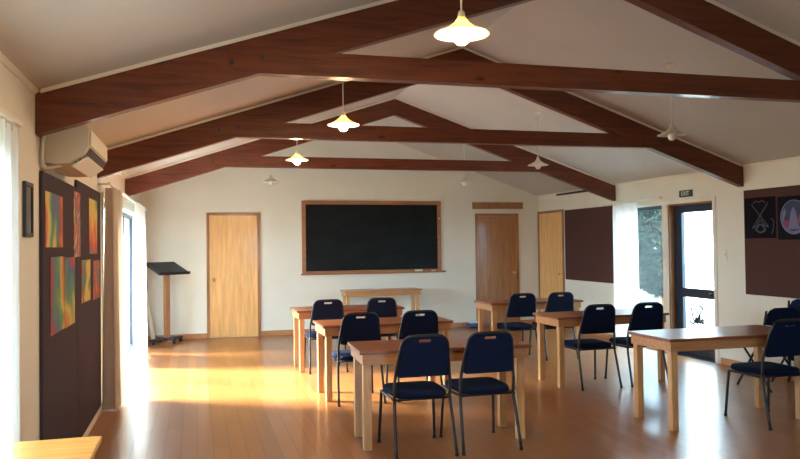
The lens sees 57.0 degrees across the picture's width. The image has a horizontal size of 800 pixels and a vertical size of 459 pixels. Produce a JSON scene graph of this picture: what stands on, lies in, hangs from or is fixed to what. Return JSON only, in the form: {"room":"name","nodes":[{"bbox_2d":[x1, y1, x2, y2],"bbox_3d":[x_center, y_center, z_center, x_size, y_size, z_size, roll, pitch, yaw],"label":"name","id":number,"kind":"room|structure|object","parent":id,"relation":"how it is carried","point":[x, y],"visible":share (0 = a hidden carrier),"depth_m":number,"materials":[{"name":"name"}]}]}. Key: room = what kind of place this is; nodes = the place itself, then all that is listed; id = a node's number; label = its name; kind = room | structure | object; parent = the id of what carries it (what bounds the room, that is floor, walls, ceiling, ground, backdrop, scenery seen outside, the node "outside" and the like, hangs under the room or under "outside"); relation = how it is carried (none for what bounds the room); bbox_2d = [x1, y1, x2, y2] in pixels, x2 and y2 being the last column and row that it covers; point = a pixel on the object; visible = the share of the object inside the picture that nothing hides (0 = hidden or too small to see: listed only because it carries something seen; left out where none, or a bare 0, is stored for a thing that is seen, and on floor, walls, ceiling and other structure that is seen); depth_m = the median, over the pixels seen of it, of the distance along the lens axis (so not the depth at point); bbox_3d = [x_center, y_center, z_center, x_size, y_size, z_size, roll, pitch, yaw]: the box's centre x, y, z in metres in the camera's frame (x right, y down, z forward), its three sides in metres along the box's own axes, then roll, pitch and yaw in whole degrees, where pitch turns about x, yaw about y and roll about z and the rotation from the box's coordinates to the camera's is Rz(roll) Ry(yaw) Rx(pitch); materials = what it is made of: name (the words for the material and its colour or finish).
{"room":"classroom","nodes":[
{"label":"classroom","id":0,"kind":"room"},
{"bbox_2d":[0,61,139,441],"bbox_3d":[-2.224,0.427,4.532,0.140,2.388,15.419,0,-1,-15],"label":"wall","id":1,"kind":"structure","parent":0,"point":[16,98],"depth_m":3.98,"materials":[{"name":"beige paint"}]},
{"bbox_2d":[0,106,22,126],"bbox_3d":[-1.563,-0.525,2.522,0.072,0.022,2.070,0,-1,-15],"label":"rail","id":2,"kind":"object","parent":1,"relation":"attached to","point":[10,118],"visible":0.71,"depth_m":3.32,"materials":[{"name":"white plastic"}]},
{"bbox_2d":[0,118,19,442],"bbox_3d":[-1.527,0.518,2.508,0.053,2.057,1.979,0,-1,-15],"label":"curtain","id":3,"kind":"object","parent":2,"relation":"hanging from","point":[9,135],"visible":0.94,"depth_m":3.25,"materials":[{"name":"white fabric"}]},
{"bbox_2d":[22,181,33,236],"bbox_3d":[-1.971,-0.105,3.904,0.018,0.294,0.190,0,-1,-15],"label":"framed picture","id":4,"kind":"object","parent":1,"relation":"attached to","point":[27,187],"visible":1,"depth_m":3.90,"materials":[{"name":"black wood"}]},
{"bbox_2d":[27,186,30,232],"bbox_3d":[-1.975,-0.105,3.903,0.007,0.250,0.150,0,-1,-15],"label":"print","id":5,"kind":"object","parent":4,"relation":"attached to","point":[28,187],"depth_m":3.92},
{"bbox_2d":[39,171,77,439],"bbox_3d":[-2.215,0.620,4.809,0.018,1.888,1.258,0,-1,-15],"label":"pinboard","id":6,"kind":"object","parent":1,"relation":"attached to","point":[58,352],"visible":0.7,"depth_m":4.61,"materials":[{"name":"fabric"}]},
{"bbox_2d":[45,191,62,246],"bbox_3d":[-2.137,-0.055,4.558,0.002,0.330,0.580,0,-1,-15],"label":"painting","id":7,"kind":"object","parent":6,"relation":"attached to","point":[53,202],"visible":1,"depth_m":4.52},
{"bbox_2d":[50,256,64,335],"bbox_3d":[-2.161,0.410,4.654,0.002,0.475,0.480,0,-1,-15],"label":"painting","id":8,"kind":"object","parent":6,"relation":"attached to","point":[57,263],"visible":1,"depth_m":4.64},
{"bbox_2d":[65,257,74,327],"bbox_3d":[-2.284,0.428,5.099,0.002,0.470,0.415,0,-1,-15],"label":"painting","id":9,"kind":"object","parent":6,"relation":"attached to","point":[70,261],"visible":1,"depth_m":5.08},
{"bbox_2d":[0,51,140,193],"bbox_3d":[-2.160,-0.761,4.578,0.022,0.026,15.119,0,-1,-15],"label":"trim","id":10,"kind":"structure","parent":1,"relation":"attached to","point":[3,58],"depth_m":3.71,"materials":[{"name":"beige paint"}]},
{"bbox_2d":[40,124,106,177],"bbox_3d":[-2.062,-0.480,4.701,0.268,0.286,0.923,0,-1,-15],"label":"air conditioner","id":11,"kind":"object","parent":1,"relation":"attached to","point":[77,151],"visible":0.96,"depth_m":4.33,"materials":[{"name":"beige plastic"}]},
{"bbox_2d":[71,148,105,177],"bbox_3d":[-1.997,-0.419,4.745,0.110,0.110,0.770,0,-1,-15],"label":"vent","id":12,"kind":"object","parent":11,"relation":"attached to","point":[93,162],"depth_m":4.66,"materials":[{"name":"white plastic"}]},
{"bbox_2d":[74,180,100,436],"bbox_3d":[-2.570,0.621,6.089,0.018,1.948,1.388,0,-1,-15],"label":"pinboard","id":13,"kind":"object","parent":1,"relation":"attached to","point":[88,312],"visible":0.77,"depth_m":5.96,"materials":[{"name":"fabric"}]},
{"bbox_2d":[73,191,79,256],"bbox_3d":[-2.376,-0.037,5.420,0.002,0.475,0.310,0,-1,-15],"label":"painting","id":14,"kind":"object","parent":13,"relation":"attached to","point":[76,195],"visible":1,"depth_m":5.40},
{"bbox_2d":[81,259,89,302],"bbox_3d":[-2.492,0.406,5.849,0.002,0.330,0.480,0,-1,-15],"label":"painting","id":15,"kind":"object","parent":13,"relation":"attached to","point":[85,264],"visible":1,"depth_m":5.81},
{"bbox_2d":[89,198,96,253],"bbox_3d":[-2.612,-0.024,6.273,0.002,0.460,0.500,0,-1,-15],"label":"painting","id":16,"kind":"object","parent":13,"relation":"attached to","point":[92,203],"visible":1,"depth_m":6.23},
{"bbox_2d":[93,260,99,299],"bbox_3d":[-2.660,0.438,6.456,0.002,0.335,0.420,0,-1,-15],"label":"painting","id":17,"kind":"object","parent":13,"relation":"attached to","point":[96,264],"visible":1,"depth_m":6.45},
{"bbox_2d":[82,402,101,436],"bbox_3d":[-2.307,1.605,5.161,0.020,0.060,3.690,0,-1,-15],"label":"baseboard","id":18,"kind":"structure","parent":1,"relation":"attached to","point":[99,411],"depth_m":6.23,"materials":[{"name":"beige paint"}]},
{"bbox_2d":[101,192,134,376],"bbox_3d":[-3.394,0.709,9.059,0.016,2.038,4.310,0,-1,-15],"label":"trim","id":19,"kind":"structure","parent":1,"relation":"attached to","point":[125,207],"depth_m":7.00,"materials":[{"name":"beige paint"}]},
{"bbox_2d":[104,203,132,356],"bbox_3d":[-3.477,0.729,9.036,0.045,1.960,4.196,0,-1,-15],"label":"window","id":20,"kind":"structure","parent":1,"relation":"in","point":[127,219],"depth_m":10.57,"materials":[{"name":"clear glass"}]},
{"bbox_2d":[98,182,146,210],"bbox_3d":[-3.394,-0.365,9.214,0.112,0.022,5.150,0,-1,-15],"label":"rail","id":21,"kind":"object","parent":1,"relation":"attached to","point":[108,183],"visible":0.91,"depth_m":7.97,"materials":[{"name":"white plastic"}]},
{"bbox_2d":[102,186,126,410],"bbox_3d":[-2.714,0.630,7.000,0.181,2.067,0.645,0,-1,-15],"label":"curtain","id":22,"kind":"object","parent":21,"relation":"hanging from","point":[114,379],"visible":1,"depth_m":6.80,"materials":[{"name":"beige fabric"}]},
{"bbox_2d":[134,201,146,366],"bbox_3d":[-3.451,0.697,9.797,0.120,2.067,1.259,0,-1,-15],"label":"curtain","id":23,"kind":"object","parent":21,"relation":"hanging from","point":[140,298],"visible":1,"depth_m":9.29,"materials":[{"name":"white fabric"}]},
{"bbox_2d":[140,140,538,337],"bbox_3d":[-0.822,-0.006,12.859,7.012,3.563,0.140,0,-1,-15],"label":"wall","id":24,"kind":"structure","parent":0,"point":[175,215],"depth_m":12.56,"materials":[{"name":"beige paint"}]},
{"bbox_2d":[206,213,260,338],"bbox_3d":[-2.750,0.751,12.196,0.870,2.067,0.074,0,-1,-15],"label":"door","id":25,"kind":"structure","parent":24,"relation":"in","point":[233,279],"depth_m":12.22,"materials":[{"name":"brown wood"}]},
{"bbox_2d":[147,319,534,340],"bbox_3d":[-0.780,1.731,12.749,6.972,0.085,0.015,0,-1,-15],"label":"baseboard","id":26,"kind":"structure","parent":24,"relation":"attached to","point":[462,324],"depth_m":12.37,"materials":[{"name":"brown wood"}]},
{"bbox_2d":[301,201,445,274],"bbox_3d":[-0.438,0.134,12.845,2.580,1.274,0.084,0,-1,-15],"label":"chalkboard","id":27,"kind":"object","parent":24,"relation":"attached to","point":[339,237],"visible":1,"depth_m":12.85,"materials":[{"name":"stone"}]},
{"bbox_2d":[475,213,519,325],"bbox_3d":[1.794,0.730,13.454,0.850,2.052,0.074,0,-1,-15],"label":"door","id":28,"kind":"structure","parent":24,"relation":"in","point":[496,235],"depth_m":13.48,"materials":[{"name":"brown wood"}]},
{"bbox_2d":[472,202,522,208],"bbox_3d":[1.795,-0.436,13.498,0.990,0.123,0.045,0,-1,-15],"label":"hook rail","id":29,"kind":"object","parent":24,"relation":"attached to","point":[475,205],"visible":1,"depth_m":13.49,"materials":[{"name":"brown wood"}]},
{"bbox_2d":[0,0,799,195],"bbox_3d":[1.201,-1.367,5.523,8.212,1.593,16.139,0,-1,-15],"label":"ceiling","id":30,"kind":"structure","parent":0,"point":[51,42],"depth_m":6.45,"materials":[{"name":"paint"}]},
{"bbox_2d":[263,175,278,184],"bbox_3d":[-1.903,-0.973,10.861,0.254,0.640,0.254,0,-1,-15],"label":"pendant lamp","id":31,"kind":"object","parent":30,"relation":"hanging from","point":[270,180],"visible":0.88,"depth_m":10.83,"materials":[{"name":"white glass"}]},
{"bbox_2d":[286,120,308,164],"bbox_3d":[-1.142,-1.040,8.167,0.254,0.645,0.254,0,-1,-15],"label":"pendant lamp","id":32,"kind":"object","parent":30,"relation":"hanging from","point":[296,158],"visible":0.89,"depth_m":8.13,"materials":[{"name":"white glass"}]},
{"bbox_2d":[327,52,358,130],"bbox_3d":[-0.451,-1.104,5.818,0.254,0.658,0.254,0,-1,-15],"label":"pendant lamp","id":33,"kind":"object","parent":30,"relation":"hanging from","point":[343,122],"visible":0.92,"depth_m":5.79,"materials":[{"name":"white glass"}]},
{"bbox_2d":[125,97,615,200],"bbox_3d":[-0.119,-1.131,10.299,7.008,1.433,0.111,0,-1,-15],"label":"roof truss","id":34,"kind":"object","parent":30,"relation":"attached to","point":[248,154],"visible":0.93,"depth_m":10.21,"materials":[{"name":"brown wood"}]},
{"bbox_2d":[35,0,799,136],"bbox_3d":[1.316,-1.255,5.113,7.008,1.433,0.111,0,-1,-15],"label":"roof truss","id":35,"kind":"object","parent":30,"relation":"attached to","point":[313,48],"visible":1,"depth_m":4.69,"materials":[{"name":"brown wood"}]},
{"bbox_2d":[97,46,743,186],"bbox_3d":[0.603,-1.193,7.687,7.008,1.433,0.111,0,-1,-15],"label":"roof truss","id":36,"kind":"object","parent":30,"relation":"attached to","point":[271,119],"visible":0.74,"depth_m":7.46,"materials":[{"name":"brown wood"}]},
{"bbox_2d":[434,0,489,44],"bbox_3d":[0.276,-1.170,3.342,0.254,0.672,0.254,0,-1,-15],"label":"pendant lamp","id":37,"kind":"object","parent":30,"relation":"hanging from","point":[461,32],"visible":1,"depth_m":3.33,"materials":[{"name":"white glass"}]},
{"bbox_2d":[457,154,472,185],"bbox_3d":[0.996,-1.037,11.406,0.254,0.721,0.254,0,-1,-15],"label":"pendant lamp","id":38,"kind":"object","parent":30,"relation":"hanging from","point":[464,181],"visible":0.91,"depth_m":11.37,"materials":[{"name":"white glass"}]},
{"bbox_2d":[528,111,547,168],"bbox_3d":[1.682,-1.092,9.002,0.254,0.715,0.254,0,-1,-15],"label":"pendant lamp","id":39,"kind":"object","parent":30,"relation":"hanging from","point":[538,163],"visible":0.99,"depth_m":8.98,"materials":[{"name":"white glass"}]},
{"bbox_2d":[657,63,686,140],"bbox_3d":[2.424,-1.139,6.583,0.254,0.690,0.254,0,-1,-15],"label":"pendant lamp","id":40,"kind":"object","parent":30,"relation":"hanging from","point":[672,132],"visible":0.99,"depth_m":6.56,"materials":[{"name":"white glass"}]},
{"bbox_2d":[87,326,799,458],"bbox_3d":[1.238,1.659,5.461,7.292,0.120,15.419,0,-1,-15],"label":"floor","id":41,"kind":"structure","parent":0,"point":[230,397],"depth_m":6.50,"materials":[{"name":"brown wood"}]},
{"bbox_2d":[0,436,101,458],"bbox_3d":[-1.238,1.199,2.348,0.390,0.730,1.300,0,-1,-15],"label":"side table","id":42,"kind":"object","parent":41,"relation":"on","point":[79,447],"visible":1,"depth_m":2.84,"materials":[{"name":"brown wood"}]},
{"bbox_2d":[146,286,154,338],"bbox_3d":[-4.013,1.311,11.748,0.275,0.916,0.072,-1,-1,28],"label":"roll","id":43,"kind":"object","parent":41,"relation":"on","point":[149,317],"visible":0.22,"depth_m":11.71,"materials":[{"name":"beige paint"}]},
{"bbox_2d":[146,262,189,344],"bbox_3d":[-3.658,1.148,11.573,0.419,1.270,0.580,-1,-1,35],"label":"lectern","id":44,"kind":"object","parent":41,"relation":"on","point":[166,269],"visible":0.98,"depth_m":11.55,"materials":[{"name":"brown wood"}]},
{"bbox_2d":[304,299,348,374],"bbox_3d":[-0.908,1.261,8.911,0.470,0.869,0.542,0,-1,-15],"label":"chair","id":45,"kind":"object","parent":41,"relation":"on","point":[320,311],"visible":0.62,"depth_m":8.69,"materials":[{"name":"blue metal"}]},
{"bbox_2d":[290,304,404,372],"bbox_3d":[-0.657,1.331,9.148,1.328,0.733,0.584,0,-1,-16],"label":"table","id":46,"kind":"object","parent":41,"relation":"on","point":[299,314],"visible":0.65,"depth_m":8.91,"materials":[{"name":"brown wood"}]},
{"bbox_2d":[332,312,386,406],"bbox_3d":[-0.428,1.220,7.177,0.470,0.869,0.542,0,-1,-15],"label":"chair","id":47,"kind":"object","parent":41,"relation":"on","point":[352,328],"visible":0.67,"depth_m":6.96,"materials":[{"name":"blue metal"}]},
{"bbox_2d":[340,287,421,315],"bbox_3d":[-0.316,1.387,12.489,1.340,0.750,0.420,0,-1,-15],"label":"table","id":48,"kind":"object","parent":41,"relation":"on","point":[346,293],"visible":0.71,"depth_m":12.37,"materials":[{"name":"brown wood"}]},
{"bbox_2d":[364,297,397,339],"bbox_3d":[-0.277,1.257,9.086,0.470,0.869,0.542,0,-1,-15],"label":"chair","id":49,"kind":"object","parent":41,"relation":"on","point":[388,308],"visible":0.43,"depth_m":8.87,"materials":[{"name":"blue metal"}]},
{"bbox_2d":[313,316,452,401],"bbox_3d":[-0.176,1.291,7.486,1.328,0.733,0.584,0,-1,-16],"label":"table","id":50,"kind":"object","parent":41,"relation":"on","point":[327,328],"visible":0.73,"depth_m":7.29,"materials":[{"name":"brown wood"}]},
{"bbox_2d":[385,310,444,402],"bbox_3d":[0.135,1.216,7.333,0.470,0.869,0.542,0,-1,-15],"label":"chair","id":51,"kind":"object","parent":41,"relation":"on","point":[411,324],"visible":0.41,"depth_m":7.11,"materials":[{"name":"blue fabric"}]},
{"bbox_2d":[377,334,458,458],"bbox_3d":[0.117,1.177,5.414,0.470,0.869,0.542,0,-1,-15],"label":"chair","id":52,"kind":"object","parent":41,"relation":"on","point":[415,358],"visible":1,"depth_m":5.22,"materials":[{"name":"blue fabric"}]},
{"bbox_2d":[347,336,531,450],"bbox_3d":[0.296,1.249,5.729,1.328,0.733,0.585,0,-1,-13],"label":"table","id":53,"kind":"object","parent":41,"relation":"on","point":[365,354],"visible":0.73,"depth_m":5.64,"materials":[{"name":"brown wood"}]},
{"bbox_2d":[466,320,477,327],"bbox_3d":[1.346,1.690,13.199,0.321,0.133,0.216,0,-1,-15],"label":"bag","id":54,"kind":"object","parent":41,"relation":"on","point":[472,324],"visible":0.82,"depth_m":13.12,"materials":[{"name":"blue fabric"}]},
{"bbox_2d":[439,331,522,455],"bbox_3d":[0.594,1.174,5.546,0.470,0.869,0.542,0,-1,-15],"label":"chair","id":55,"kind":"object","parent":41,"relation":"on","point":[481,355],"visible":0.97,"depth_m":5.35,"materials":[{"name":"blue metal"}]},
{"bbox_2d":[497,293,537,346],"bbox_3d":[1.496,1.246,9.557,0.470,0.869,0.542,0,-1,-15],"label":"chair","id":56,"kind":"object","parent":41,"relation":"on","point":[517,306],"visible":0.8,"depth_m":9.36,"materials":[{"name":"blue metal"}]},
{"bbox_2d":[474,298,582,354],"bbox_3d":[1.728,1.318,9.902,1.328,0.733,0.584,0,-1,-16],"label":"table","id":57,"kind":"object","parent":41,"relation":"on","point":[493,306],"visible":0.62,"depth_m":9.73,"materials":[{"name":"brown wood"}]},
{"bbox_2d":[528,292,577,360],"bbox_3d":[2.012,1.242,9.699,0.470,0.869,0.542,0,-1,-15],"label":"chair","id":58,"kind":"object","parent":41,"relation":"on","point":[555,303],"visible":0.56,"depth_m":9.48,"materials":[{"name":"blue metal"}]},
{"bbox_2d":[557,304,622,390],"bbox_3d":[1.990,1.203,7.774,0.470,0.869,0.542,0,-1,-15],"label":"chair","id":59,"kind":"object","parent":41,"relation":"on","point":[594,321],"visible":0.9,"depth_m":7.58,"materials":[{"name":"fabric"}]},
{"bbox_2d":[533,309,668,387],"bbox_3d":[2.185,1.274,8.026,1.328,0.733,0.584,0,-1,-15],"label":"table","id":60,"kind":"object","parent":41,"relation":"on","point":[562,319],"visible":0.64,"depth_m":7.83,"materials":[{"name":"brown wood"}]},
{"bbox_2d":[604,302,667,386],"bbox_3d":[2.539,1.199,7.926,0.470,0.869,0.542,0,-1,-15],"label":"chair","id":61,"kind":"object","parent":41,"relation":"on","point":[642,318],"visible":0.61,"depth_m":7.71,"materials":[{"name":"fabric"}]},
{"bbox_2d":[627,325,799,431],"bbox_3d":[2.696,1.231,6.238,1.360,0.733,0.600,0,-1,-15],"label":"table","id":62,"kind":"object","parent":41,"relation":"on","point":[673,341],"visible":0.94,"depth_m":6.06,"materials":[{"name":"brown wood"}]},
{"bbox_2d":[724,319,799,430],"bbox_3d":[3.067,1.156,6.132,0.470,0.869,0.542,0,-1,-15],"label":"chair","id":63,"kind":"object","parent":41,"relation":"on","point":[782,340],"visible":1,"depth_m":5.93,"materials":[{"name":"blue fabric"}]},
{"bbox_2d":[737,307,799,392],"bbox_3d":[3.788,1.202,7.538,0.453,0.833,0.478,0,-1,-15],"label":"folding chair","id":64,"kind":"object","parent":41,"relation":"on","point":[775,314],"visible":0.34,"depth_m":7.36,"materials":[{"name":"blue fabric"}]},
{"bbox_2d":[787,299,799,381],"bbox_3d":[4.157,1.165,7.578,0.072,0.885,0.453,0,-1,-15],"label":"folding chair","id":65,"kind":"object","parent":41,"relation":"on","point":[795,304],"visible":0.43,"depth_m":7.71,"materials":[{"name":"blue fabric"}]},
{"bbox_2d":[538,159,799,365],"bbox_3d":[4.669,0.390,6.441,0.140,2.375,15.419,0,-1,-15],"label":"wall","id":66,"kind":"structure","parent":0,"point":[736,307],"depth_m":8.89,"materials":[{"name":"beige paint"}]},
{"bbox_2d":[537,209,565,329],"bbox_3d":[2.689,0.700,13.213,0.066,2.082,0.980,0,-1,-15],"label":"door","id":67,"kind":"structure","parent":66,"relation":"in","point":[551,260],"depth_m":13.22,"materials":[{"name":"brown wood"}]},
{"bbox_2d":[556,190,587,195],"bbox_3d":[2.919,-0.620,12.379,0.049,0.030,1.170,0,-1,-15],"label":"batten","id":68,"kind":"object","parent":66,"relation":"attached to","point":[581,191],"visible":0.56,"depth_m":12.40,"materials":[{"name":"black metal"}]},
{"bbox_2d":[564,205,613,282],"bbox_3d":[3.061,0.245,11.941,0.018,1.190,1.570,0,-1,-15],"label":"pinboard","id":69,"kind":"object","parent":66,"relation":"attached to","point":[588,231],"visible":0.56,"depth_m":11.90,"materials":[{"name":"red fabric"}]},
{"bbox_2d":[606,197,661,203],"bbox_3d":[3.375,-0.417,10.622,0.112,0.022,1.350,0,-1,-15],"label":"rail","id":70,"kind":"object","parent":66,"relation":"attached to","point":[652,197],"visible":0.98,"depth_m":10.51,"materials":[{"name":"white plastic"}]},
{"bbox_2d":[613,201,638,336],"bbox_3d":[3.296,0.630,10.757,0.079,2.057,0.609,0,-1,-15],"label":"curtain","id":71,"kind":"object","parent":70,"relation":"hanging from","point":[625,216],"visible":0.82,"depth_m":10.73,"materials":[{"name":"white fabric"}]},
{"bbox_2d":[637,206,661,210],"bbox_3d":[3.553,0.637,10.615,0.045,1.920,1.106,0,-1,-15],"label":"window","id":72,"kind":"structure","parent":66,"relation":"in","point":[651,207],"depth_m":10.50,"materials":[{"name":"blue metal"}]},
{"bbox_2d":[662,205,669,351],"bbox_3d":[3.676,0.663,10.010,0.152,2.000,0.120,0,-1,-15],"label":"trim","id":73,"kind":"structure","parent":66,"relation":"attached to","point":[665,237],"depth_m":9.98,"materials":[{"name":"beige paint"}]},
{"bbox_2d":[537,156,799,196],"bbox_3d":[4.577,-0.791,6.443,0.022,0.026,15.119,0,-1,-15],"label":"trim","id":74,"kind":"structure","parent":66,"relation":"attached to","point":[797,157],"depth_m":9.69,"materials":[{"name":"beige paint"}]},
{"bbox_2d":[637,196,718,363],"bbox_3d":[3.580,0.641,10.088,0.014,2.050,2.240,0,-1,-15],"label":"trim","id":75,"kind":"structure","parent":66,"relation":"attached to","point":[713,198],"depth_m":9.05,"materials":[{"name":"beige paint"}]},
{"bbox_2d":[566,328,794,380],"bbox_3d":[4.747,1.523,5.896,0.015,0.085,14.100,0,-1,-15],"label":"baseboard","id":76,"kind":"structure","parent":66,"relation":"attached to","point":[724,361],"depth_m":8.91,"materials":[{"name":"brown wood"}]},
{"bbox_2d":[679,189,692,197],"bbox_3d":[3.712,-0.467,9.570,0.024,0.088,0.250,0,-1,-15],"label":"exit sign","id":77,"kind":"object","parent":66,"relation":"attached to","point":[684,193],"visible":1,"depth_m":9.55,"materials":[{"name":"teal plastic"}]},
{"bbox_2d":[668,201,711,328],"bbox_3d":[3.791,0.652,9.513,0.079,1.999,0.898,0,-1,-15],"label":"trim","id":78,"kind":"structure","parent":66,"relation":"attached to","point":[671,206],"depth_m":9.93,"materials":[{"name":"brown wood"}]},
{"bbox_2d":[674,203,714,359],"bbox_3d":[3.827,0.650,9.523,0.100,1.984,0.892,0,-1,-15],"label":"door","id":79,"kind":"structure","parent":66,"relation":"in","point":[682,292],"depth_m":9.80,"materials":[{"name":"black metal"}]},
{"bbox_2d":[677,352,714,362],"bbox_3d":[3.831,1.645,9.500,0.138,0.010,0.860,0,-1,-15],"label":"trim","id":80,"kind":"structure","parent":66,"relation":"attached to","point":[678,353],"depth_m":9.43,"materials":[{"name":"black metal"}]},
{"bbox_2d":[722,250,726,259],"bbox_3d":[3.912,0.307,8.880,0.016,0.120,0.080,0,-1,-15],"label":"light switch","id":81,"kind":"object","parent":66,"relation":"attached to","point":[724,252],"visible":1,"depth_m":8.88,"materials":[{"name":"beige paint"}]},
{"bbox_2d":[744,185,799,298],"bbox_3d":[4.291,0.124,7.497,0.018,1.200,2.165,0,-1,-15],"label":"pinboard","id":82,"kind":"object","parent":66,"relation":"attached to","point":[772,265],"visible":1,"depth_m":8.11,"materials":[{"name":"red fabric"}]},
{"bbox_2d":[744,196,775,237],"bbox_3d":[4.050,-0.132,8.296,0.020,0.460,0.470,0,-1,-15],"label":"poster","id":83,"kind":"object","parent":82,"relation":"attached to","point":[760,212],"visible":1,"depth_m":8.29,"materials":[{"name":"black paper"}]},
{"bbox_2d":[777,195,799,239],"bbox_3d":[4.183,-0.126,7.819,0.010,0.465,0.460,0,-1,-15],"label":"poster","id":84,"kind":"object","parent":82,"relation":"attached to","point":[788,207],"visible":1,"depth_m":7.89,"materials":[{"name":"black paper"}]},
{"label":"outside","id":85,"kind":"structure","parent":0,"visible":0},
{"bbox_2d":[639,273,663,311],"bbox_3d":[2.173,1.955,10.933,90.000,0.190,100.000,0,-1,-15],"label":"ground","id":86,"kind":"structure","parent":85,"point":[641,299],"depth_m":20.84,"materials":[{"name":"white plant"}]},
{"bbox_2d":[639,211,658,298],"bbox_3d":[7.245,0.346,20.160,0.120,3.285,9.000,0,-1,-15],"label":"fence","id":87,"kind":"object","parent":86,"relation":"on","point":[641,294],"visible":0.02,"depth_m":20.84,"materials":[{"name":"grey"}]},
{"bbox_2d":[637,210,663,309],"bbox_3d":[6.351,0.341,17.957,2.130,3.229,2.131,0,-1,-15],"label":"shrub","id":88,"kind":"object","parent":86,"relation":"on","point":[649,268],"visible":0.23,"depth_m":17.38,"materials":[{"name":"green plant"}]},
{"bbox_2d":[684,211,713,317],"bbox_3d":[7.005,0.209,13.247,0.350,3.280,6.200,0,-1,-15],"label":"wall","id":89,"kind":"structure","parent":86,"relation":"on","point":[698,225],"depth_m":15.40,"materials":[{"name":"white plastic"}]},
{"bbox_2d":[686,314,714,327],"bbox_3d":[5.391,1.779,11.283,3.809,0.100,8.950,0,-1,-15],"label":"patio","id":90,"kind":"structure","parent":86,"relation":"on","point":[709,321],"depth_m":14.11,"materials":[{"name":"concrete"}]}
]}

